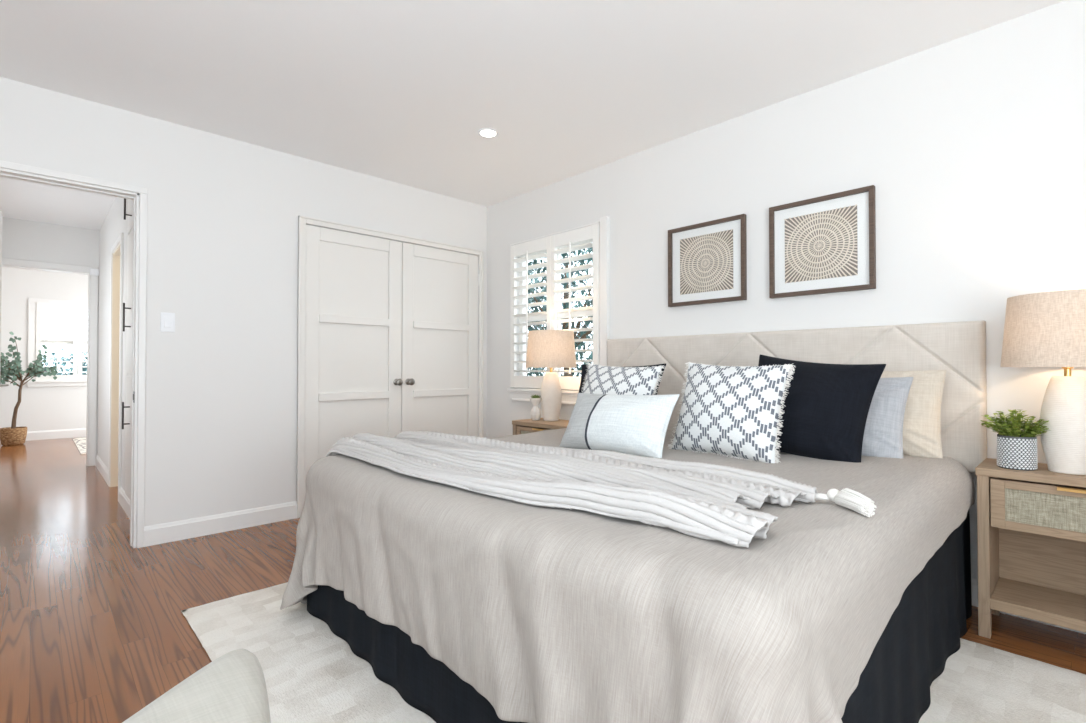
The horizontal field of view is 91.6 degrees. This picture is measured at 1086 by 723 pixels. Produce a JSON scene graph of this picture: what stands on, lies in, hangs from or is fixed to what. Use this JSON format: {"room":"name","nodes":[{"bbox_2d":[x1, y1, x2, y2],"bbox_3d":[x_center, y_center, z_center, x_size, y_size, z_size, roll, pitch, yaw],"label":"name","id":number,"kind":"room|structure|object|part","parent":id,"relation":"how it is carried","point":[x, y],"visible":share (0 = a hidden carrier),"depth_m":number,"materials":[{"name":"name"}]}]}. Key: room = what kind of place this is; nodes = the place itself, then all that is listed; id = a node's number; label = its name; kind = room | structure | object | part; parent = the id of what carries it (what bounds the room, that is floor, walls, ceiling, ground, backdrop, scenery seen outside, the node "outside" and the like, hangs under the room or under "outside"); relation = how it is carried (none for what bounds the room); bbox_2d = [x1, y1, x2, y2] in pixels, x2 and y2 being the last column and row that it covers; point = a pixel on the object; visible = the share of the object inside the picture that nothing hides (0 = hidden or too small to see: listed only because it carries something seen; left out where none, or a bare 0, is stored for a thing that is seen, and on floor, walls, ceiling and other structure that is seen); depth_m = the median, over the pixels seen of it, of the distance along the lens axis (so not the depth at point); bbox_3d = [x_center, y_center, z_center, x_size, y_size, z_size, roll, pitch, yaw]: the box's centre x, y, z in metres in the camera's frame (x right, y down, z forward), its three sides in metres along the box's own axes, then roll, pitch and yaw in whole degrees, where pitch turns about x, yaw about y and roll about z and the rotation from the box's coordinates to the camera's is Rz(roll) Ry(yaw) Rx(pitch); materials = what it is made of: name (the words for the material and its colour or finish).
{"room":"bedroom","nodes":[
{"label":"bedroom","id":0,"kind":"room"},
{"bbox_2d":[0,267,87,431],"bbox_3d":[-7.221,-0.123,7.848,5.700,2.525,0.120,1,-1,-44],"label":"wall","id":1,"kind":"structure","parent":0,"point":[58,407],"depth_m":7.63,"materials":[{"name":"white paint"}]},
{"bbox_2d":[0,428,85,442],"bbox_3d":[-6.742,1.079,8.201,4.500,0.130,0.015,1,-1,-44],"label":"baseboard","id":2,"kind":"structure","parent":1,"relation":"attached to","point":[81,432],"depth_m":7.77,"materials":[{"name":"white"}]},
{"bbox_2d":[25,298,87,386],"bbox_3d":[-7.000,-0.270,7.952,1.140,1.280,0.040,1,-1,-44],"label":"trim","id":3,"kind":"structure","parent":1,"relation":"attached to","point":[31,301],"depth_m":7.63,"materials":[{"name":"white wood"}]},
{"bbox_2d":[41,340,86,378],"bbox_3d":[-7.052,-0.289,8.007,0.900,1.100,0.050,1,-1,-44],"label":"window","id":4,"kind":"structure","parent":1,"relation":"in","point":[42,341],"depth_m":7.84,"materials":[{"name":"white"}]},
{"bbox_2d":[35,302,77,380],"bbox_3d":[-7.167,-0.287,7.794,0.455,1.130,0.095,1,-1,-44],"label":"plantation shutter","id":5,"kind":"object","parent":4,"relation":"attached to","point":[39,306],"visible":0.86,"depth_m":7.79,"materials":[{"name":"white wood"}]},
{"bbox_3d":[-7.138,-0.293,7.764,0.012,0.942,0.012,1,-1,-44],"label":"tilt rod","id":6,"kind":"part","parent":5,"relation":"part of","materials":[{"name":"white"}]},
{"bbox_2d":[78,305,87,379],"bbox_3d":[-6.837,-0.283,8.113,0.455,1.130,0.095,1,-1,-44],"label":"plantation shutter","id":7,"kind":"object","parent":4,"relation":"attached to","point":[81,308],"visible":0.32,"depth_m":7.97,"materials":[{"name":"white"}]},
{"bbox_2d":[2,217,99,454],"bbox_3d":[-5.269,-0.156,5.285,1.490,2.525,0.120,1,-1,-44],"label":"wall","id":8,"kind":"structure","parent":0,"point":[21,239],"depth_m":5.43,"materials":[{"name":"white paint"}]},
{"bbox_2d":[2,258,97,465],"bbox_3d":[-5.241,0.047,5.297,1.170,2.120,0.138,1,-1,-44],"label":"trim","id":9,"kind":"structure","parent":8,"relation":"attached to","point":[91,417],"depth_m":5.62,"materials":[{"name":"white wood"}]},
{"bbox_2d":[90,268,98,275],"bbox_3d":[-4.780,-0.954,5.632,0.072,0.070,0.037,1,-1,-44],"label":"door chime","id":10,"kind":"object","parent":8,"relation":"attached to","point":[93,271],"visible":1,"depth_m":5.62,"materials":[{"name":"white plastic"}]},
{"bbox_2d":[97,197,128,490],"bbox_3d":[-3.542,-0.166,4.482,0.120,2.525,3.434,1,-1,-44],"label":"wall","id":11,"kind":"structure","parent":0,"point":[114,224],"depth_m":5.01,"materials":[{"name":"white paint"}]},
{"bbox_2d":[95,455,129,518],"bbox_3d":[-3.591,1.038,4.420,0.015,0.115,3.434,1,-1,-44],"label":"baseboard","id":12,"kind":"structure","parent":11,"relation":"attached to","point":[124,501],"depth_m":4.06,"materials":[{"name":"white wood"}]},
{"bbox_2d":[110,245,119,486],"bbox_3d":[-3.510,0.071,4.443,0.128,2.050,0.670,1,-1,-44],"label":"trim","id":13,"kind":"structure","parent":11,"relation":"attached to","point":[116,255],"depth_m":4.64,"materials":[{"name":"beige paint"}]},
{"bbox_2d":[108,233,123,501],"bbox_3d":[-3.556,0.045,4.395,0.016,2.100,0.775,1,-1,-44],"label":"trim","id":14,"kind":"structure","parent":11,"relation":"attached to","point":[120,240],"depth_m":4.13,"materials":[{"name":"white wood"}]},
{"bbox_2d":[122,198,132,499],"bbox_3d":[-2.760,-0.220,3.537,0.065,2.360,0.720,1,-1,-44],"label":"door","id":15,"kind":"structure","parent":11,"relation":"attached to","point":[130,202],"depth_m":3.67,"materials":[{"name":"white"}]},
{"bbox_3d":[-2.844,0.368,3.602,0.044,0.185,0.012,1,-1,-44],"label":"bar pull","id":16,"kind":"part","parent":15,"relation":"part of","materials":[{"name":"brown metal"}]},
{"bbox_3d":[-2.844,-0.302,3.610,0.044,0.195,0.012,1,-1,-44],"label":"bar pull","id":17,"kind":"part","parent":15,"relation":"part of","materials":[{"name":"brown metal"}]},
{"bbox_3d":[-2.844,-1.064,3.620,0.044,0.190,0.012,1,-1,-44],"label":"bar pull","id":18,"kind":"part","parent":15,"relation":"part of","materials":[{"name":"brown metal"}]},
{"bbox_3d":[-2.747,0.520,3.541,0.016,0.840,0.680,1,-1,-44],"label":"door","id":19,"kind":"part","parent":15,"relation":"part of","materials":[{"name":"white"}]},
{"bbox_3d":[-2.747,-0.410,3.553,0.016,0.980,0.680,1,-1,-44],"label":"door","id":20,"kind":"part","parent":15,"relation":"part of","materials":[{"name":"white wood"}]},
{"bbox_3d":[-2.747,-1.150,3.562,0.016,0.460,0.680,1,-1,-44],"label":"door","id":21,"kind":"part","parent":15,"relation":"part of","materials":[{"name":"white wood"}]},
{"bbox_2d":[0,77,486,526],"bbox_3d":[-2.105,-0.180,3.399,4.525,2.525,0.120,1,-1,-44],"label":"wall","id":22,"kind":"structure","parent":0,"point":[223,213],"depth_m":3.36,"materials":[{"name":"white paint"}]},
{"bbox_2d":[0,210,8,386],"bbox_3d":[-3.207,0.056,2.959,0.098,2.018,0.806,0,-1,-27],"label":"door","id":23,"kind":"structure","parent":22,"relation":"in","point":[1,385],"depth_m":3.31,"materials":[{"name":"white wood"}]},
{"bbox_2d":[0,160,146,547],"bbox_3d":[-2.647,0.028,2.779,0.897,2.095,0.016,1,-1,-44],"label":"trim","id":24,"kind":"structure","parent":22,"relation":"attached to","point":[3,164],"depth_m":3.07,"materials":[{"name":"white wood"}]},
{"bbox_2d":[160,312,174,331],"bbox_3d":[-2.249,-0.235,3.168,0.072,0.116,0.013,1,-1,-44],"label":"light switch","id":25,"kind":"object","parent":22,"relation":"attached to","point":[167,321],"visible":1,"depth_m":3.16,"materials":[{"name":"white plastic"}]},
{"bbox_2d":[144,501,296,546],"bbox_3d":[-2.018,1.025,3.374,0.853,0.115,0.015,1,-1,-44],"label":"baseboard","id":26,"kind":"structure","parent":22,"relation":"attached to","point":[162,533],"depth_m":3.33,"materials":[{"name":"white paint"}]},
{"bbox_2d":[304,225,402,501],"bbox_3d":[-1.401,0.055,3.974,0.764,2.047,0.105,1,-1,-44],"label":"door","id":27,"kind":"structure","parent":22,"relation":"in","point":[353,304],"depth_m":3.97,"materials":[{"name":"white paint"}]},
{"bbox_3d":[-1.410,-0.025,3.984,0.552,0.626,0.016,1,-1,-44],"label":"ledge rail","id":28,"kind":"part","parent":27,"relation":"part of","materials":[{"name":"white paint"}]},
{"bbox_3d":[-1.147,0.163,4.193,0.056,0.056,0.069,1,-1,-44],"label":"knob","id":29,"kind":"part","parent":27,"relation":"part of","materials":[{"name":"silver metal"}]},
{"bbox_2d":[297,215,483,517],"bbox_3d":[-1.127,0.040,4.239,1.613,2.107,0.024,1,-1,-44],"label":"trim","id":30,"kind":"structure","parent":22,"relation":"attached to","point":[302,220],"depth_m":3.72,"materials":[{"name":"white paint"}]},
{"bbox_2d":[401,242,478,436],"bbox_3d":[-0.846,0.061,4.510,0.768,2.047,0.105,1,-1,-44],"label":"door","id":31,"kind":"structure","parent":22,"relation":"in","point":[439,365],"depth_m":4.51,"materials":[{"name":"white paint"}]},
{"bbox_3d":[-1.071,0.164,4.266,0.056,0.056,0.069,1,-1,-44],"label":"knob","id":32,"kind":"part","parent":31,"relation":"part of","materials":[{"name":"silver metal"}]},
{"bbox_3d":[-0.859,-0.018,4.515,0.560,0.626,0.016,1,-1,-44],"label":"ledge rail","id":33,"kind":"part","parent":31,"relation":"part of","materials":[{"name":"white paint"}]},
{"bbox_2d":[0,0,1064,229],"bbox_3d":[-2.615,-1.484,4.013,4.620,0.100,12.620,1,-1,-44],"label":"ceiling","id":34,"kind":"structure","parent":0,"point":[398,91],"depth_m":2.60,"materials":[{"name":"white paint"}]},
{"bbox_2d":[477,128,498,137],"bbox_3d":[-0.347,-1.440,3.335,0.136,0.007,0.136,1,-1,-44],"label":"recessed light","id":35,"kind":"object","parent":34,"relation":"in","point":[485,132],"visible":1,"depth_m":3.33,"materials":[{"name":"white plastic"}]},
{"bbox_2d":[0,437,1085,722],"bbox_3d":[-2.615,1.120,3.980,4.620,0.060,12.620,1,-1,-44],"label":"floor","id":36,"kind":"structure","parent":0,"point":[94,628],"depth_m":2.44,"materials":[{"name":"brown wood"}]},
{"bbox_2d":[0,427,26,445],"bbox_3d":[-7.204,1.016,7.183,0.275,0.230,0.275,1,-1,-44],"label":"basket","id":37,"kind":"object","parent":36,"relation":"on","point":[9,436],"depth_m":7.10,"materials":[{"name":"brown wicker"}]},
{"bbox_2d":[0,332,57,445],"bbox_3d":[-7.115,0.366,7.243,0.680,1.531,0.372,1,-1,-44],"label":"potted tree","id":38,"kind":"object","parent":36,"relation":"on","point":[13,435],"visible":0.99,"depth_m":7.18,"materials":[{"name":"green plant"}]},
{"bbox_2d":[72,437,85,453],"bbox_3d":[-5.600,1.131,7.679,1.780,0.012,1.950,1,-1,-44],"label":"area rug","id":39,"kind":"object","parent":36,"relation":"on","point":[80,443],"visible":0.11,"depth_m":7.14,"materials":[{"name":"white fabric"}]},
{"bbox_2d":[122,649,270,722],"bbox_3d":[-0.557,0.817,0.806,0.345,0.466,0.658,0,-1,0],"label":"chair","id":40,"kind":"object","parent":36,"relation":"on","point":[231,688],"visible":1,"depth_m":0.93,"materials":[{"name":"beige fabric"}]},
{"bbox_2d":[512,418,568,434],"bbox_3d":[0.078,0.762,3.824,0.325,0.652,0.568,1,-1,-44],"label":"nightstand","id":41,"kind":"object","parent":36,"relation":"on","point":[524,426],"visible":0.2,"depth_m":3.80,"materials":[{"name":"brown wood"}]},
{"bbox_3d":[-0.102,0.735,4.015,0.311,0.532,0.036,1,-1,-44],"label":"panel","id":42,"kind":"part","parent":41,"relation":"part of","materials":[{"name":"brown wood"}]},
{"bbox_3d":[-0.022,0.565,3.731,0.020,0.184,0.480,1,-1,-44],"label":"drawer","id":43,"kind":"part","parent":41,"relation":"part of","materials":[{"name":"brown wood"}]},
{"bbox_2d":[529,395,541,420],"bbox_3d":[-0.056,0.340,3.912,0.090,0.195,0.108,0,-1,-22],"label":"planter","id":44,"kind":"object","parent":41,"relation":"on","point":[535,400],"visible":1,"depth_m":3.89,"materials":[{"name":"white ceramic"}]},
{"bbox_2d":[529,398,541,406],"bbox_3d":[-0.053,0.304,3.904,0.089,0.070,0.089,0,-1,24],"label":"potted plant","id":45,"kind":"object","parent":44,"relation":"on","point":[535,401],"depth_m":3.88,"materials":[{"name":"white ceramic"}]},
{"bbox_3d":[-0.053,0.384,3.921,0.077,0.106,0.085,0,-1,-21],"label":"planter","id":46,"kind":"part","parent":44,"relation":"part of","materials":[{"name":"white ceramic"}]},
{"bbox_3d":[0.080,0.451,3.830,0.319,0.030,0.568,1,-1,-44],"label":"panel","id":47,"kind":"part","parent":41,"relation":"part of","materials":[{"name":"brown wood"}]},
{"bbox_2d":[526,330,576,420],"bbox_3d":[0.060,0.107,3.934,0.380,0.662,0.380,1,-1,-44],"label":"table lamp","id":48,"kind":"object","parent":41,"relation":"on","point":[551,349],"visible":1,"depth_m":3.81,"materials":[{"name":"ceramic"}]},
{"bbox_3d":[0.060,-0.089,3.936,0.380,0.270,0.380,1,-1,-44],"label":"lamp shade","id":49,"kind":"part","parent":48,"relation":"part of","materials":[{"name":"fabric"}]},
{"bbox_2d":[181,582,1085,722],"bbox_3d":[0.297,1.057,1.859,2.106,0.012,3.127,1,-1,-44],"label":"area rug","id":50,"kind":"object","parent":36,"relation":"on","point":[312,674],"visible":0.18,"depth_m":1.75,"materials":[{"name":"white fabric"}]},
{"bbox_2d":[307,321,986,722],"bbox_3d":[0.439,0.447,2.284,2.156,1.244,2.057,1,-1,-44],"label":"bed","id":51,"kind":"object","parent":36,"relation":"on","point":[927,625],"visible":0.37,"depth_m":2.05,"materials":[{"name":"fabric"}]},
{"bbox_2d":[280,428,974,722],"bbox_3d":[0.314,0.727,2.207,2.069,0.672,2.205,1,-1,-44],"label":"duvet","id":52,"kind":"object","parent":51,"relation":"on","point":[550,614],"visible":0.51,"depth_m":1.19,"materials":[{"name":"beige fabric"}]},
{"bbox_2d":[326,431,876,547],"bbox_3d":[-0.084,0.586,1.866,2.105,0.557,0.615,-1,-1,40],"label":"knitted throw","id":53,"kind":"object","parent":52,"relation":"on","point":[702,500],"visible":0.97,"depth_m":1.53,"materials":[{"name":"grey fabric"}]},
{"bbox_3d":[0.777,0.376,1.466,0.054,0.019,0.017,-1,-1,35],"label":"tassel cord","id":54,"kind":"part","parent":53,"relation":"part of","materials":[{"name":"white fabric"}]},
{"bbox_2d":[560,393,679,457],"bbox_3d":[0.329,0.284,2.425,0.583,0.282,0.211,-1,-1,43],"label":"lumbar cushion","id":55,"kind":"object","parent":52,"relation":"on","point":[637,425],"visible":0.89,"depth_m":2.32,"materials":[{"name":"fabric"}]},
{"bbox_2d":[579,363,665,394],"bbox_3d":[0.413,0.220,3.092,0.194,0.414,0.629,1,-1,-41],"label":"throw cushion","id":56,"kind":"object","parent":52,"relation":"on","point":[584,367],"visible":0.13,"depth_m":3.26,"materials":[{"name":"black fabric"}]},
{"bbox_2d":[582,363,665,394],"bbox_3d":[0.377,0.221,2.843,0.247,0.431,0.539,1,-1,-40],"label":"patterned cushion","id":57,"kind":"object","parent":52,"relation":"on","point":[600,379],"visible":0.44,"depth_m":2.76,"materials":[{"name":"fabric"}]},
{"bbox_2d":[668,361,794,462],"bbox_3d":[0.809,0.213,2.319,0.240,0.434,0.516,1,-1,-39],"label":"patterned cushion","id":58,"kind":"object","parent":52,"relation":"on","point":[731,411],"visible":0.91,"depth_m":2.22,"materials":[{"name":"fabric"}]},
{"bbox_2d":[758,354,885,462],"bbox_3d":[1.148,0.202,2.322,0.269,0.479,0.563,1,-1,-42],"label":"throw cushion","id":59,"kind":"object","parent":52,"relation":"on","point":[826,410],"visible":0.62,"depth_m":2.20,"materials":[{"name":"black fabric"}]},
{"bbox_2d":[862,377,912,458],"bbox_3d":[1.298,0.247,2.447,0.235,0.357,0.672,1,-1,-41],"label":"bed pillow","id":60,"kind":"object","parent":52,"relation":"on","point":[883,432],"visible":0.22,"depth_m":2.23,"materials":[{"name":"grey fabric"}]},
{"bbox_2d":[880,370,946,457],"bbox_3d":[1.471,0.232,2.474,0.666,0.388,0.196,-1,-1,44],"label":"bed pillow","id":61,"kind":"object","parent":52,"relation":"on","point":[922,415],"visible":0.33,"depth_m":2.26,"materials":[{"name":"beige fabric"}]},
{"bbox_3d":[1.186,0.164,3.009,0.079,0.659,2.057,1,-1,-44],"label":"headboard","id":62,"kind":"part","parent":51,"relation":"part of","materials":[{"name":"fabric"}]},
{"bbox_2d":[975,458,1085,638],"bbox_3d":[1.998,0.739,1.964,0.325,0.652,0.568,1,-1,-44],"label":"nightstand","id":63,"kind":"object","parent":36,"relation":"on","point":[1031,525],"visible":0.98,"depth_m":2.04,"materials":[{"name":"brown wood"}]},
{"bbox_3d":[1.720,1.021,2.057,0.040,0.090,0.036,1,-1,-44],"label":"leg","id":64,"kind":"part","parent":63,"relation":"part of","materials":[{"name":"brown wood"}]},
{"bbox_3d":[1.818,0.711,2.155,0.311,0.532,0.036,1,-1,-44],"label":"panel","id":65,"kind":"part","parent":63,"relation":"part of","materials":[{"name":"brown wood"}]},
{"bbox_3d":[1.916,1.023,2.245,0.040,0.090,0.036,1,-1,-44],"label":"leg","id":66,"kind":"part","parent":63,"relation":"part of","materials":[{"name":"brown wood"}]},
{"bbox_2d":[980,409,1048,470],"bbox_3d":[1.838,0.299,2.051,0.241,0.230,0.230,1,-1,-44],"label":"potted plant","id":67,"kind":"object","parent":63,"relation":"on","point":[1016,448],"visible":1,"depth_m":2.02,"materials":[{"name":"green plant"}]},
{"bbox_3d":[1.842,0.351,2.054,0.115,0.126,0.115,1,-1,-44],"label":"pot","id":68,"kind":"part","parent":67,"relation":"part of","materials":[{"name":"grey ceramic"}]},
{"bbox_3d":[2.000,0.428,1.970,0.319,0.030,0.568,1,-1,-44],"label":"panel","id":69,"kind":"part","parent":63,"relation":"part of","materials":[{"name":"brown wood"}]},
{"bbox_2d":[990,577,1085,632],"bbox_3d":[1.998,0.930,1.961,0.305,0.040,0.488,1,-1,-44],"label":"shelf","id":70,"kind":"object","parent":63,"relation":"attached to","point":[1058,605],"depth_m":2.01,"materials":[{"name":"brown wood"}]},
{"bbox_3d":[1.898,0.542,1.870,0.020,0.184,0.480,1,-1,-44],"label":"drawer","id":71,"kind":"part","parent":63,"relation":"part of","materials":[{"name":"brown wood"}]},
{"bbox_3d":[2.108,0.678,2.070,0.012,0.467,0.488,1,-1,-44],"label":"panel","id":72,"kind":"part","parent":63,"relation":"part of","materials":[{"name":"brown wood"}]},
{"bbox_2d":[1000,289,1085,474],"bbox_3d":[1.961,0.082,1.974,0.380,0.662,0.380,1,-1,-44],"label":"table lamp","id":73,"kind":"object","parent":63,"relation":"on","point":[1044,329],"visible":0.98,"depth_m":1.92,"materials":[{"name":"ceramic"}]},
{"bbox_3d":[1.961,-0.114,1.976,0.380,0.270,0.380,1,-1,-44],"label":"lamp shade","id":74,"kind":"part","parent":73,"relation":"part of","materials":[{"name":"fabric"}]},
{"bbox_2d":[1062,367,1073,375],"bbox_3d":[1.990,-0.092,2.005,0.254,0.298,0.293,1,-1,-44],"label":"socket","id":75,"kind":"object","parent":73,"relation":"attached to","point":[1067,370],"depth_m":1.97,"materials":[{"name":"gold metal"}]},
{"bbox_3d":[1.899,0.542,1.871,0.008,0.128,0.400,1,-1,-44],"label":"cane panel","id":76,"kind":"part","parent":63,"relation":"part of","materials":[{"name":"beige wicker"}]},
{"bbox_3d":[1.887,0.455,1.860,0.016,0.012,0.110,1,-1,-44],"label":"drawer pull","id":77,"kind":"part","parent":63,"relation":"part of","materials":[{"name":"gold metal"}]},
{"bbox_2d":[487,0,1085,578],"bbox_3d":[1.419,-0.186,2.918,0.120,2.525,5.466,1,-1,-44],"label":"wall","id":78,"kind":"structure","parent":0,"point":[972,147],"depth_m":2.55,"materials":[{"name":"white paint"}]},
{"bbox_2d":[507,388,578,404],"bbox_3d":[0.089,0.278,4.178,0.053,0.106,1.095,1,-1,-44],"label":"trim","id":79,"kind":"structure","parent":78,"relation":"attached to","point":[516,394],"depth_m":4.34,"materials":[{"name":"white wood"}]},
{"bbox_2d":[519,240,592,375],"bbox_3d":[0.124,-0.386,4.293,0.055,1.160,0.910,1,-1,-44],"label":"window","id":80,"kind":"structure","parent":78,"relation":"in","point":[522,357],"depth_m":4.48,"materials":[{"name":"white"}]},
{"bbox_2d":[511,236,550,387],"bbox_3d":[-0.099,-0.391,4.393,0.110,1.220,0.485,1,-1,-40],"label":"plantation shutter","id":81,"kind":"object","parent":80,"relation":"attached to","point":[542,244],"visible":0.76,"depth_m":4.39,"materials":[{"name":"white wood"}]},
{"bbox_3d":[-0.133,-0.407,4.361,0.012,1.012,0.012,1,-1,-44],"label":"tilt rod","id":82,"kind":"part","parent":81,"relation":"part of","materials":[{"name":"white"}]},
{"bbox_2d":[551,224,597,389],"bbox_3d":[0.238,-0.395,4.044,0.110,1.220,0.485,1,-1,-40],"label":"plantation shutter","id":83,"kind":"object","parent":80,"relation":"attached to","point":[587,233],"visible":0.73,"depth_m":4.01,"materials":[{"name":"white wood"}]},
{"bbox_3d":[0.204,-0.411,4.011,0.012,1.012,0.012,1,-1,-44],"label":"tilt rod","id":84,"kind":"part","parent":83,"relation":"part of","materials":[{"name":"white wood"}]},
{"bbox_2d":[510,216,609,387],"bbox_3d":[0.095,-0.375,4.190,0.038,1.335,1.082,1,-1,-44],"label":"trim","id":85,"kind":"structure","parent":78,"relation":"attached to","point":[603,227],"depth_m":3.82,"materials":[{"name":"white"}]},
{"bbox_2d":[668,214,746,306],"bbox_3d":[0.998,-0.605,3.250,0.032,0.498,0.512,1,-1,-44],"label":"framed artwork","id":86,"kind":"object","parent":78,"relation":"attached to","point":[707,261],"visible":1,"depth_m":3.24,"materials":[{"name":"white paper"}]},
{"bbox_2d":[769,185,875,298],"bbox_3d":[1.452,-0.610,2.779,0.032,0.507,0.512,1,-1,-44],"label":"framed artwork","id":87,"kind":"object","parent":78,"relation":"attached to","point":[825,244],"visible":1,"depth_m":2.76,"materials":[{"name":"white paper"}]},
{"bbox_2d":[971,578,1085,633],"bbox_3d":[1.333,1.019,2.900,0.023,0.115,5.341,1,-1,-44],"label":"baseboard","id":88,"kind":"structure","parent":78,"relation":"attached to","point":[974,582],"depth_m":2.31,"materials":[{"name":"white paint"}]},
{"label":"outside","id":89,"kind":"structure","parent":0,"visible":0},
{"bbox_3d":[-1.955,1.506,9.211,22.000,0.100,24.000,1,-1,-44],"label":"ground","id":90,"kind":"structure","parent":89,"visible":0},
{"bbox_2d":[40,349,86,375],"bbox_3d":[-8.255,0.609,9.527,2.644,1.724,1.372,1,-1,-37],"label":"tree","id":91,"kind":"object","parent":90,"relation":"on","point":[84,353],"visible":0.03,"depth_m":9.28,"materials":[{"name":"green plant"}]},
{"bbox_2d":[528,259,546,375],"bbox_3d":[-0.578,-0.295,7.647,1.690,3.472,2.006,1,-1,-44],"label":"tree","id":92,"kind":"object","parent":90,"relation":"on","point":[541,260],"visible":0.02,"depth_m":7.27,"materials":[{"name":"green plant"}]},
{"bbox_2d":[527,242,592,376],"bbox_3d":[0.286,-0.208,6.309,1.558,3.264,1.820,1,-1,-44],"label":"tree","id":93,"kind":"object","parent":90,"relation":"on","point":[583,334],"visible":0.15,"depth_m":6.16,"materials":[{"name":"green plant"}]}
]}

